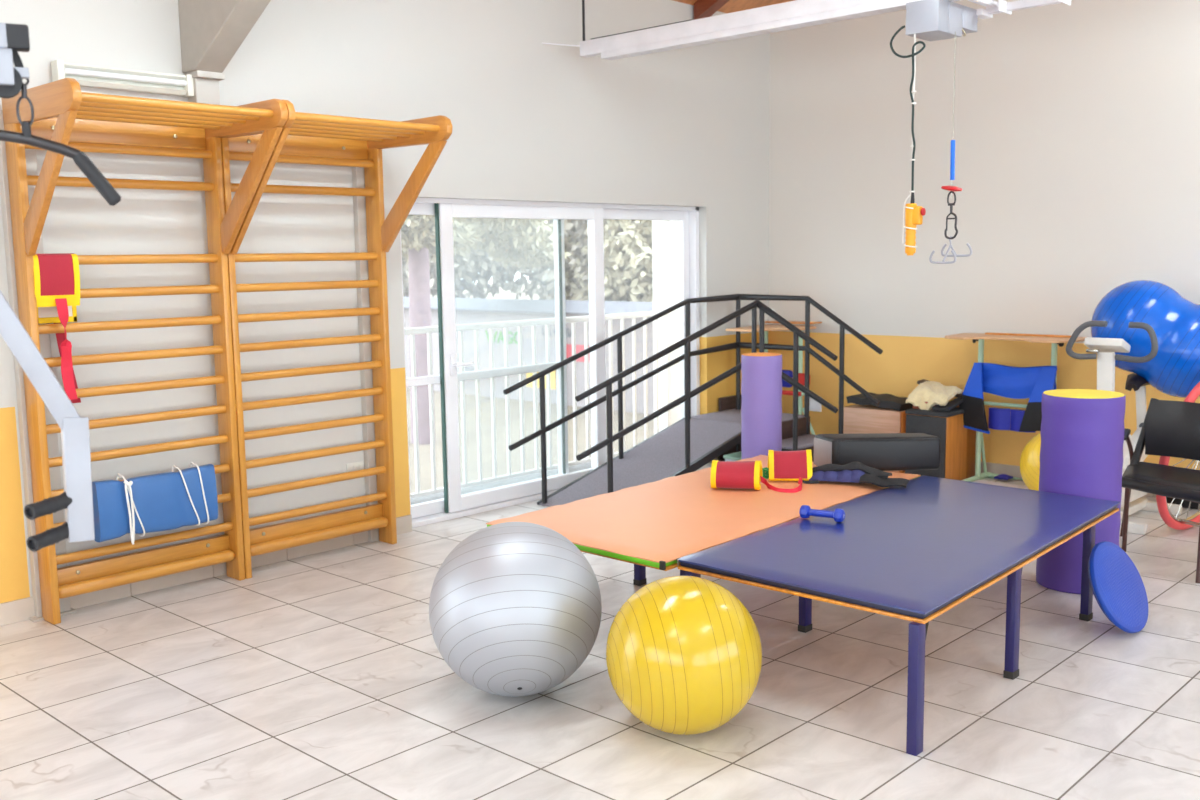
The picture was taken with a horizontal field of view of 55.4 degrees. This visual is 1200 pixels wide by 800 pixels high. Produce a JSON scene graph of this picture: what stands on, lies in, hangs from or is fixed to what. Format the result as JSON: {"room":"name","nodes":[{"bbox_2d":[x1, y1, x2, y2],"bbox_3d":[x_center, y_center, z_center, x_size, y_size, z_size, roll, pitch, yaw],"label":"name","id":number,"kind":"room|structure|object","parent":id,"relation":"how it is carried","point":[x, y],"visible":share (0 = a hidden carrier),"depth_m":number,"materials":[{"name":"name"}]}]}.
{"room":"care facility","nodes":[
{"label":"care facility","id":0,"kind":"room"},
{"bbox_2d":[0,0,769,602],"bbox_3d":[-2.287,-0.763,5.903,0.240,3.660,11.030,6,10,43],"label":"wall","id":1,"kind":"structure","parent":0,"point":[532,120],"depth_m":6.57,"materials":[{"name":"paint"}]},
{"bbox_2d":[51,60,193,97],"bbox_3d":[-2.309,-1.560,5.561,0.073,0.107,0.672,6,10,43],"label":"strip light","id":2,"kind":"object","parent":1,"relation":"attached to","point":[93,76],"visible":0.85,"depth_m":5.54,"materials":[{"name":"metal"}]},
{"bbox_2d":[185,70,224,104],"bbox_3d":[-2.013,-1.492,5.846,0.130,0.352,0.150,6,10,43],"label":"column","id":3,"kind":"structure","parent":1,"relation":"attached to","point":[206,83],"depth_m":5.80,"materials":[{"name":"white paint"}]},
{"bbox_2d":[0,515,411,625],"bbox_3d":[-2.340,0.936,5.845,0.014,0.105,3.427,6,10,43],"label":"baseboard","id":4,"kind":"structure","parent":1,"relation":"attached to","point":[19,610],"depth_m":5.98,"materials":[{"name":"stone"}]},
{"bbox_2d":[346,461,363,471],"bbox_3d":[-1.445,0.403,6.751,0.012,0.070,0.120,6,10,43],"label":"socket plate","id":5,"kind":"object","parent":1,"relation":"attached to","point":[354,466],"visible":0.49,"depth_m":6.74,"materials":[{"name":"white plastic"}]},
{"bbox_2d":[400,203,568,518],"bbox_3d":[-0.762,-0.298,7.646,0.051,1.984,1.490,6,10,43],"label":"door","id":6,"kind":"structure","parent":1,"relation":"in","point":[434,506],"depth_m":8.05,"materials":[{"name":"white metal"}]},
{"bbox_2d":[434,203,606,512],"bbox_3d":[-0.469,-0.325,7.823,0.116,1.984,1.517,6,10,43],"label":"door","id":7,"kind":"structure","parent":1,"relation":"in","point":[454,501],"depth_m":7.48,"materials":[{"name":"white metal"}]},
{"bbox_2d":[412,198,699,527],"bbox_3d":[-0.274,-0.366,8.150,0.190,2.050,2.990,6,10,43],"label":"door frame","id":8,"kind":"structure","parent":1,"relation":"attached to","point":[693,211],"depth_m":8.49,"materials":[{"name":"white metal"}]},
{"bbox_2d":[588,209,688,467],"bbox_3d":[0.322,-0.460,8.799,0.045,1.984,1.122,6,10,43],"label":"door","id":9,"kind":"structure","parent":1,"relation":"in","point":[682,217],"depth_m":8.98,"materials":[{"name":"white metal"}]},
{"bbox_2d":[0,460,1199,799],"bbox_3d":[0.944,1.345,3.026,9.300,0.100,10.850,6,10,43],"label":"floor","id":10,"kind":"structure","parent":0,"point":[324,675],"depth_m":4.30,"materials":[{"name":"tile"}]},
{"bbox_2d":[0,110,75,621],"bbox_3d":[-2.652,-0.138,5.346,0.075,2.370,0.200,6,10,43],"label":"column","id":11,"kind":"structure","parent":10,"relation":"on","point":[31,156],"depth_m":5.34,"materials":[{"name":"grey paint"}]},
{"bbox_2d":[0,22,94,551],"bbox_3d":[-1.743,0.270,2.521,0.900,2.240,1.068,6,10,43],"label":"machine","id":12,"kind":"object","parent":10,"relation":"on","point":[76,499],"visible":1,"depth_m":2.67,"materials":[{"name":"white paint"}]},
{"bbox_2d":[0,78,120,205],"bbox_3d":[-1.363,-0.590,2.597,0.497,0.290,0.037,-5,8,-29],"label":"bar","id":13,"kind":"object","parent":12,"relation":"hanging from","point":[81,159],"visible":1,"depth_m":2.65,"materials":[{"name":"metal"}]},
{"bbox_2d":[2,78,287,624],"bbox_3d":[-2.059,-0.184,5.392,0.762,2.432,0.993,6,10,43],"label":"bars","id":14,"kind":"object","parent":10,"relation":"on","point":[64,114],"visible":0.96,"depth_m":5.52,"materials":[{"name":"brown wood"}]},
{"bbox_2d":[33,253,80,402],"bbox_3d":[-2.507,-0.323,5.298,0.149,0.706,0.218,6,10,43],"label":"weight","id":15,"kind":"object","parent":14,"relation":"hanging from","point":[56,276],"visible":0.94,"depth_m":5.28,"materials":[{"name":"red fabric"}]},
{"bbox_2d":[92,462,217,543],"bbox_3d":[-2.178,0.507,5.619,0.122,0.342,0.600,6,10,43],"label":"mat","id":16,"kind":"object","parent":14,"relation":"hanging from","point":[172,500],"visible":1,"depth_m":5.58,"materials":[{"name":"blue plastic"}]},
{"bbox_2d":[221,99,452,578],"bbox_3d":[-1.380,-0.285,6.112,0.762,2.432,0.991,6,10,43],"label":"bars","id":17,"kind":"object","parent":10,"relation":"on","point":[305,138],"visible":0.82,"depth_m":6.30,"materials":[{"name":"brown wood"}]},
{"bbox_2d":[352,167,378,541],"bbox_3d":[-1.361,-0.273,6.743,0.045,2.250,0.110,6,10,43],"label":"column","id":18,"kind":"structure","parent":10,"relation":"on","point":[358,178],"depth_m":6.69,"materials":[{"name":"grey paint"}]},
{"bbox_2d":[429,522,601,696],"bbox_3d":[-0.325,0.804,4.416,0.664,0.664,0.664,3,8,26],"label":"exercise ball","id":19,"kind":"object","parent":10,"relation":"on","point":[515,608],"visible":1,"depth_m":4.17,"materials":[{"name":"silver rubber"}]},
{"bbox_2d":[606,576,761,734],"bbox_3d":[0.296,0.899,4.043,0.550,0.550,0.550,-2,7,-6],"label":"exercise ball","id":20,"kind":"object","parent":10,"relation":"on","point":[684,653],"visible":1,"depth_m":3.84,"materials":[{"name":"yellow plastic"}]},
{"bbox_2d":[503,294,882,506],"bbox_3d":[0.722,-0.008,7.955,1.355,1.358,2.595,6,10,43],"label":"stairs","id":21,"kind":"structure","parent":10,"relation":"on","point":[685,446],"depth_m":8.20,"materials":[{"name":"black metal"}]},
{"bbox_2d":[486,455,919,585],"bbox_3d":[0.607,0.716,5.641,1.108,0.504,2.230,6,10,43],"label":"table","id":22,"kind":"object","parent":10,"relation":"on","point":[655,524],"visible":0.62,"depth_m":5.23,"materials":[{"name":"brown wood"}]},
{"bbox_2d":[710,460,802,492],"bbox_3d":[0.791,0.381,5.751,0.445,0.159,0.218,1,7,13],"label":"weight","id":23,"kind":"object","parent":22,"relation":"on","point":[724,474],"visible":1,"depth_m":5.69,"materials":[{"name":"red fabric"}]},
{"bbox_2d":[762,449,812,480],"bbox_3d":[0.978,0.336,6.003,0.256,0.162,0.264,0,7,6],"label":"weight","id":24,"kind":"object","parent":22,"relation":"on","point":[781,465],"visible":0.97,"depth_m":5.90,"materials":[{"name":"red fabric"}]},
{"bbox_2d":[802,461,908,487],"bbox_3d":[1.281,0.369,5.870,0.603,0.105,0.250,2,8,22],"label":"belt","id":25,"kind":"object","parent":22,"relation":"on","point":[857,472],"visible":0.99,"depth_m":5.81,"materials":[{"name":"black fabric"}]},
{"bbox_2d":[814,433,940,470],"bbox_3d":[1.502,0.284,6.200,0.659,0.184,0.198,-1,7,2],"label":"bolster","id":26,"kind":"object","parent":22,"relation":"on","point":[881,451],"visible":0.8,"depth_m":6.12,"materials":[{"name":"black leather"}]},
{"bbox_2d":[718,394,741,460],"bbox_3d":[1.181,0.209,9.532,0.023,0.520,0.620,6,10,43],"label":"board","id":27,"kind":"object","parent":10,"relation":"on","point":[729,402],"visible":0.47,"depth_m":9.37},
{"bbox_2d":[723,451,741,460],"bbox_3d":[1.133,0.485,8.925,0.220,0.125,0.280,6,10,43],"label":"storage box","id":28,"kind":"object","parent":10,"relation":"on","point":[736,456],"visible":0.24,"depth_m":8.87,"materials":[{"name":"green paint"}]},
{"bbox_2d":[741,353,781,458],"bbox_3d":[1.002,0.243,7.094,0.252,1.067,0.253,6,10,43],"label":"cylinder","id":29,"kind":"object","parent":10,"relation":"on","point":[761,382],"visible":0.6,"depth_m":6.97,"materials":[{"name":"purple plastic"}]},
{"bbox_2d":[726,320,821,434],"bbox_3d":[1.438,-0.060,9.237,0.660,1.114,0.760,6,10,43],"label":"frame","id":30,"kind":"object","parent":10,"relation":"on","point":[814,405],"visible":0.53,"depth_m":9.28,"materials":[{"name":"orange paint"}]},
{"bbox_2d":[726,320,821,331],"bbox_3d":[1.393,-0.594,9.205,0.559,0.045,0.760,6,10,43],"label":"tray","id":31,"kind":"object","parent":30,"relation":"on","point":[767,327],"depth_m":9.14,"materials":[{"name":"brown wood"}]},
{"bbox_2d":[843,404,905,472],"bbox_3d":[2.192,0.294,8.914,0.515,0.475,0.310,6,10,43],"label":"wooden box","id":32,"kind":"object","parent":10,"relation":"on","point":[858,419],"visible":0.22,"depth_m":8.78,"materials":[{"name":"orange wood"}]},
{"bbox_2d":[846,392,912,411],"bbox_3d":[2.190,0.012,8.884,0.475,0.096,0.262,6,10,43],"label":"cushion","id":33,"kind":"object","parent":32,"relation":"on","point":[899,404],"visible":0.82,"depth_m":8.80,"materials":[{"name":"black fabric"}]},
{"bbox_2d":[677,475,1120,755],"bbox_3d":[1.391,0.790,4.947,1.117,0.507,2.164,6,10,43],"label":"table","id":34,"kind":"object","parent":10,"relation":"on","point":[920,550],"visible":0.92,"depth_m":4.54,"materials":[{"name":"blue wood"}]},
{"bbox_2d":[799,505,844,521],"bbox_3d":[0.979,0.500,5.035,0.199,0.062,0.062,3,8,31],"label":"dumbbell","id":35,"kind":"object","parent":34,"relation":"on","point":[805,511],"visible":1,"depth_m":5.02,"materials":[{"name":"blue plastic"}]},
{"bbox_2d":[905,407,966,479],"bbox_3d":[2.459,0.331,8.354,0.330,0.535,0.345,6,10,43],"label":"wooden box","id":36,"kind":"object","parent":10,"relation":"on","point":[948,426],"visible":0.46,"depth_m":8.22,"materials":[{"name":"orange wood"}]},
{"bbox_2d":[906,381,961,409],"bbox_3d":[2.442,-0.011,8.320,0.310,0.215,0.338,6,10,43],"label":"sheepskin","id":37,"kind":"object","parent":36,"relation":"on","point":[932,392],"visible":0.99,"depth_m":8.30,"materials":[{"name":"beige fur"}]},
{"bbox_2d":[932,397,962,410],"bbox_3d":[2.533,0.020,8.265,0.138,0.094,0.295,6,10,43],"label":"rubber mat","id":38,"kind":"object","parent":36,"relation":"on","point":[952,404],"visible":0.88,"depth_m":8.20,"materials":[{"name":"black rubber"}]},
{"bbox_2d":[956,405,975,478],"bbox_3d":[2.597,0.290,8.617,0.440,0.545,0.212,6,10,43],"label":"wooden box","id":39,"kind":"object","parent":10,"relation":"on","point":[971,434],"visible":0.03,"depth_m":8.48,"materials":[{"name":"brown wood"}]},
{"bbox_2d":[917,379,962,397],"bbox_3d":[2.590,-0.074,8.550,0.403,0.136,0.140,4,9,34],"label":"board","id":40,"kind":"object","parent":39,"relation":"on","point":[922,380],"visible":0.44,"depth_m":8.58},
{"bbox_2d":[973,480,1027,488],"bbox_3d":[2.795,0.638,7.918,0.621,0.024,0.561,6,10,43],"label":"sheet","id":41,"kind":"object","parent":10,"relation":"on","point":[976,481],"visible":0.12,"depth_m":8.14,"materials":[{"name":"white"}]},
{"bbox_2d":[994,474,1012,479],"bbox_3d":[2.943,0.555,8.333,0.106,0.032,0.106,6,10,43],"label":"cloth","id":42,"kind":"object","parent":10,"relation":"on","point":[1001,476],"visible":1,"depth_m":8.31,"materials":[{"name":"blue fabric"}]},
{"bbox_2d":[945,332,1085,481],"bbox_3d":[2.899,0.086,8.057,0.940,1.089,0.537,6,10,43],"label":"frame","id":43,"kind":"object","parent":10,"relation":"on","point":[997,379],"visible":0.89,"depth_m":8.11,"materials":[{"name":"blue fabric"}]},
{"bbox_2d":[945,332,1085,342],"bbox_3d":[2.889,-0.440,7.989,0.940,0.027,0.490,6,10,43],"label":"tray","id":44,"kind":"object","parent":43,"relation":"on","point":[1033,338],"depth_m":7.98,"materials":[{"name":"brown wood"}]},
{"bbox_2d":[1020,433,1040,490],"bbox_3d":[3.050,0.437,7.580,0.500,0.500,0.500,-3,8,-19],"label":"exercise ball","id":45,"kind":"object","parent":10,"relation":"on","point":[1030,456],"visible":0.2,"depth_m":7.51,"materials":[{"name":"yellow plastic"}]},
{"bbox_2d":[1036,389,1125,594],"bbox_3d":[2.395,0.445,5.705,0.384,0.972,0.384,6,10,43],"label":"cylinder","id":46,"kind":"object","parent":10,"relation":"on","point":[1082,432],"visible":0.7,"depth_m":5.54,"materials":[{"name":"purple plastic"}]},
{"bbox_2d":[1088,541,1147,632],"bbox_3d":[2.287,0.823,5.042,0.412,0.372,0.206,-7,10,-42],"label":"disc","id":47,"kind":"object","parent":10,"relation":"on","point":[1117,586],"visible":1,"depth_m":5.00,"materials":[{"name":"blue plastic"}]},
{"bbox_2d":[1066,320,1181,534],"bbox_3d":[3.264,0.121,7.037,0.528,1.256,0.829,6,10,43],"label":"exercise bike","id":48,"kind":"object","parent":10,"relation":"on","point":[1106,358],"visible":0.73,"depth_m":6.87,"materials":[{"name":"metal"}]},
{"bbox_2d":[1091,280,1199,397],"bbox_3d":[3.498,-0.382,7.091,0.845,0.721,0.582,5,9,37],"label":"ball","id":49,"kind":"object","parent":48,"relation":"on","point":[1174,371],"visible":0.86,"depth_m":6.91,"materials":[{"name":"blue plastic"}]},
{"bbox_2d":[1120,398,1199,582],"bbox_3d":[3.038,0.448,6.166,0.669,0.843,0.769,6,10,43],"label":"armchair","id":50,"kind":"object","parent":10,"relation":"on","point":[1169,428],"visible":0.94,"depth_m":6.25,"materials":[{"name":"black plastic"}]},
{"bbox_2d":[1156,382,1199,529],"bbox_3d":[3.613,0.306,6.657,0.447,0.965,0.968,6,10,43],"label":"wheel","id":51,"kind":"object","parent":10,"relation":"on","point":[1166,515],"visible":0.51,"depth_m":6.62,"materials":[{"name":"metal"}]},
{"bbox_2d":[1166,497,1199,509],"bbox_3d":[3.885,0.614,7.438,0.340,0.160,0.200,6,10,43],"label":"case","id":52,"kind":"object","parent":10,"relation":"on","point":[1185,504],"visible":0.21,"depth_m":7.41,"materials":[{"name":"plastic"}]},
{"bbox_2d":[673,0,793,12],"bbox_3d":[-0.853,-3.410,4.179,5.000,2.580,11.230,6,10,43],"label":"ceiling","id":53,"kind":"structure","parent":0,"point":[731,6],"depth_m":8.98,"materials":[{"name":"brown wood"}]},
{"bbox_2d":[178,0,270,72],"bbox_3d":[-0.992,-2.661,4.702,3.000,2.227,0.155,6,10,43],"label":"roof beam","id":54,"kind":"structure","parent":53,"relation":"attached to","point":[212,32],"depth_m":5.62,"materials":[{"name":"white paint"}]},
{"bbox_2d":[694,0,729,19],"bbox_3d":[2.335,-3.877,7.103,4.380,2.320,0.110,6,10,43],"label":"rafter","id":55,"kind":"object","parent":53,"relation":"attached to","point":[702,8],"visible":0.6,"depth_m":8.63,"materials":[{"name":"brown wood"}]},
{"bbox_2d":[542,0,958,59],"bbox_3d":[2.965,-3.219,4.517,8.951,2.598,0.298,6,10,43],"label":"rail","id":56,"kind":"object","parent":53,"relation":"hanging from","point":[795,14],"visible":1,"depth_m":6.80,"materials":[{"name":"white metal"}]},
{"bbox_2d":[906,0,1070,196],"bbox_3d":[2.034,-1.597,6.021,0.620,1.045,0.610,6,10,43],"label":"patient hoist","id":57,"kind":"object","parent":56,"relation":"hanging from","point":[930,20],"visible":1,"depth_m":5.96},
{"bbox_2d":[890,25,925,254],"bbox_3d":[1.623,-1.363,6.019,0.202,1.196,0.072,6,10,43],"label":"remote control","id":58,"kind":"object","parent":57,"relation":"hanging from","point":[914,214],"visible":1,"depth_m":6.01,"materials":[{"name":"yellow plastic"}]},
{"bbox_2d":[944,191,957,238],"bbox_3d":[1.853,-0.975,6.024,0.075,0.254,0.014,6,10,43],"label":"hook","id":59,"kind":"object","parent":57,"relation":"hanging from","point":[951,205],"visible":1,"depth_m":6.02,"materials":[{"name":"metal"}]},
{"bbox_2d":[929,236,971,263],"bbox_3d":[1.855,-0.795,6.043,0.209,0.146,0.077,6,10,43],"label":"spreader","id":60,"kind":"object","parent":59,"relation":"hanging from","point":[954,255],"visible":1,"depth_m":6.04,"materials":[{"name":"white paint"}]},
{"bbox_2d":[769,0,1199,469],"bbox_3d":[4.716,-2.134,6.587,9.340,6.000,0.200,6,10,43],"label":"wall","id":61,"kind":"structure","parent":0,"point":[1076,135],"depth_m":8.36,"materials":[{"name":"paint"}]},
{"bbox_2d":[981,462,1155,497],"bbox_3d":[4.742,0.707,6.813,8.982,0.105,0.014,6,10,43],"label":"baseboard","id":62,"kind":"structure","parent":61,"relation":"attached to","point":[1011,470],"depth_m":8.43,"materials":[{"name":"stone"}]},
{"label":"outside","id":63,"kind":"structure","parent":0,"visible":0},
{"bbox_2d":[411,457,613,504],"bbox_3d":[-1.939,0.929,7.311,0.910,0.140,12.600,6,10,43],"label":"floor","id":64,"kind":"structure","parent":63,"point":[588,465],"depth_m":8.86,"materials":[{"name":"stone"}]},
{"bbox_2d":[404,310,672,498],"bbox_3d":[-0.828,0.020,8.713,0.045,1.220,4.330,6,10,43],"label":"terrace railing","id":65,"kind":"object","parent":64,"relation":"on","point":[519,323],"visible":0.42,"depth_m":8.94,"materials":[{"name":"metal"}]},
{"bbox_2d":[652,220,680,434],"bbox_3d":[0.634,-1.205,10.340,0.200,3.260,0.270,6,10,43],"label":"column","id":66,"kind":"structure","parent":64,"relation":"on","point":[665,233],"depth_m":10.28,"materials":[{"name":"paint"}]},
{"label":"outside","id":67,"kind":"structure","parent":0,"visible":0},
{"bbox_2d":[407,283,653,493],"bbox_3d":[-11.683,-2.827,40.434,58.850,0.200,80.000,6,10,43],"label":"ground","id":68,"kind":"structure","parent":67,"point":[470,400],"depth_m":12.68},
{"bbox_2d":[401,215,570,443],"bbox_3d":[-1.892,-2.037,13.800,2.759,4.604,5.976,0,7,7],"label":"tree","id":69,"kind":"object","parent":68,"relation":"on","point":[519,243],"visible":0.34,"depth_m":12.38,"materials":[{"name":"green plant"}]},
{"bbox_2d":[402,219,637,300],"bbox_3d":[-3.643,-4.030,23.073,11.358,6.295,6.629,5,9,38],"label":"tree","id":70,"kind":"object","parent":68,"relation":"on","point":[477,266],"visible":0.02,"depth_m":20.61,"materials":[{"name":"green plant"}]},
{"bbox_2d":[403,297,653,413],"bbox_3d":[-1.358,-0.743,16.305,19.000,1.390,0.650,6,10,43],"label":"wall","id":71,"kind":"structure","parent":68,"relation":"on","point":[467,310],"depth_m":15.67,"materials":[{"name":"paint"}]},
{"bbox_2d":[465,367,473,371],"bbox_3d":[-1.894,-0.434,16.602,0.180,0.080,0.015,6,10,43],"label":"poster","id":72,"kind":"object","parent":71,"relation":"attached to","point":[467,369],"depth_m":16.60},
{"bbox_2d":[526,370,555,388],"bbox_3d":[-0.805,-0.313,15.592,0.560,0.300,0.015,6,10,43],"label":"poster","id":73,"kind":"object","parent":71,"relation":"attached to","point":[553,374],"depth_m":15.52,"materials":[{"name":"yellow paper"}]},
{"bbox_2d":[566,344,589,361],"bbox_3d":[-0.292,-0.617,15.065,0.420,0.220,0.015,6,10,43],"label":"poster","id":74,"kind":"object","parent":71,"relation":"attached to","point":[579,347],"depth_m":15.06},
{"bbox_2d":[545,219,652,301],"bbox_3d":[2.606,-2.540,19.642,8.568,4.014,4.717,6,10,43],"label":"tree","id":75,"kind":"object","parent":68,"relation":"on","point":[629,252],"visible":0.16,"depth_m":19.43,"materials":[{"name":"green plant"}]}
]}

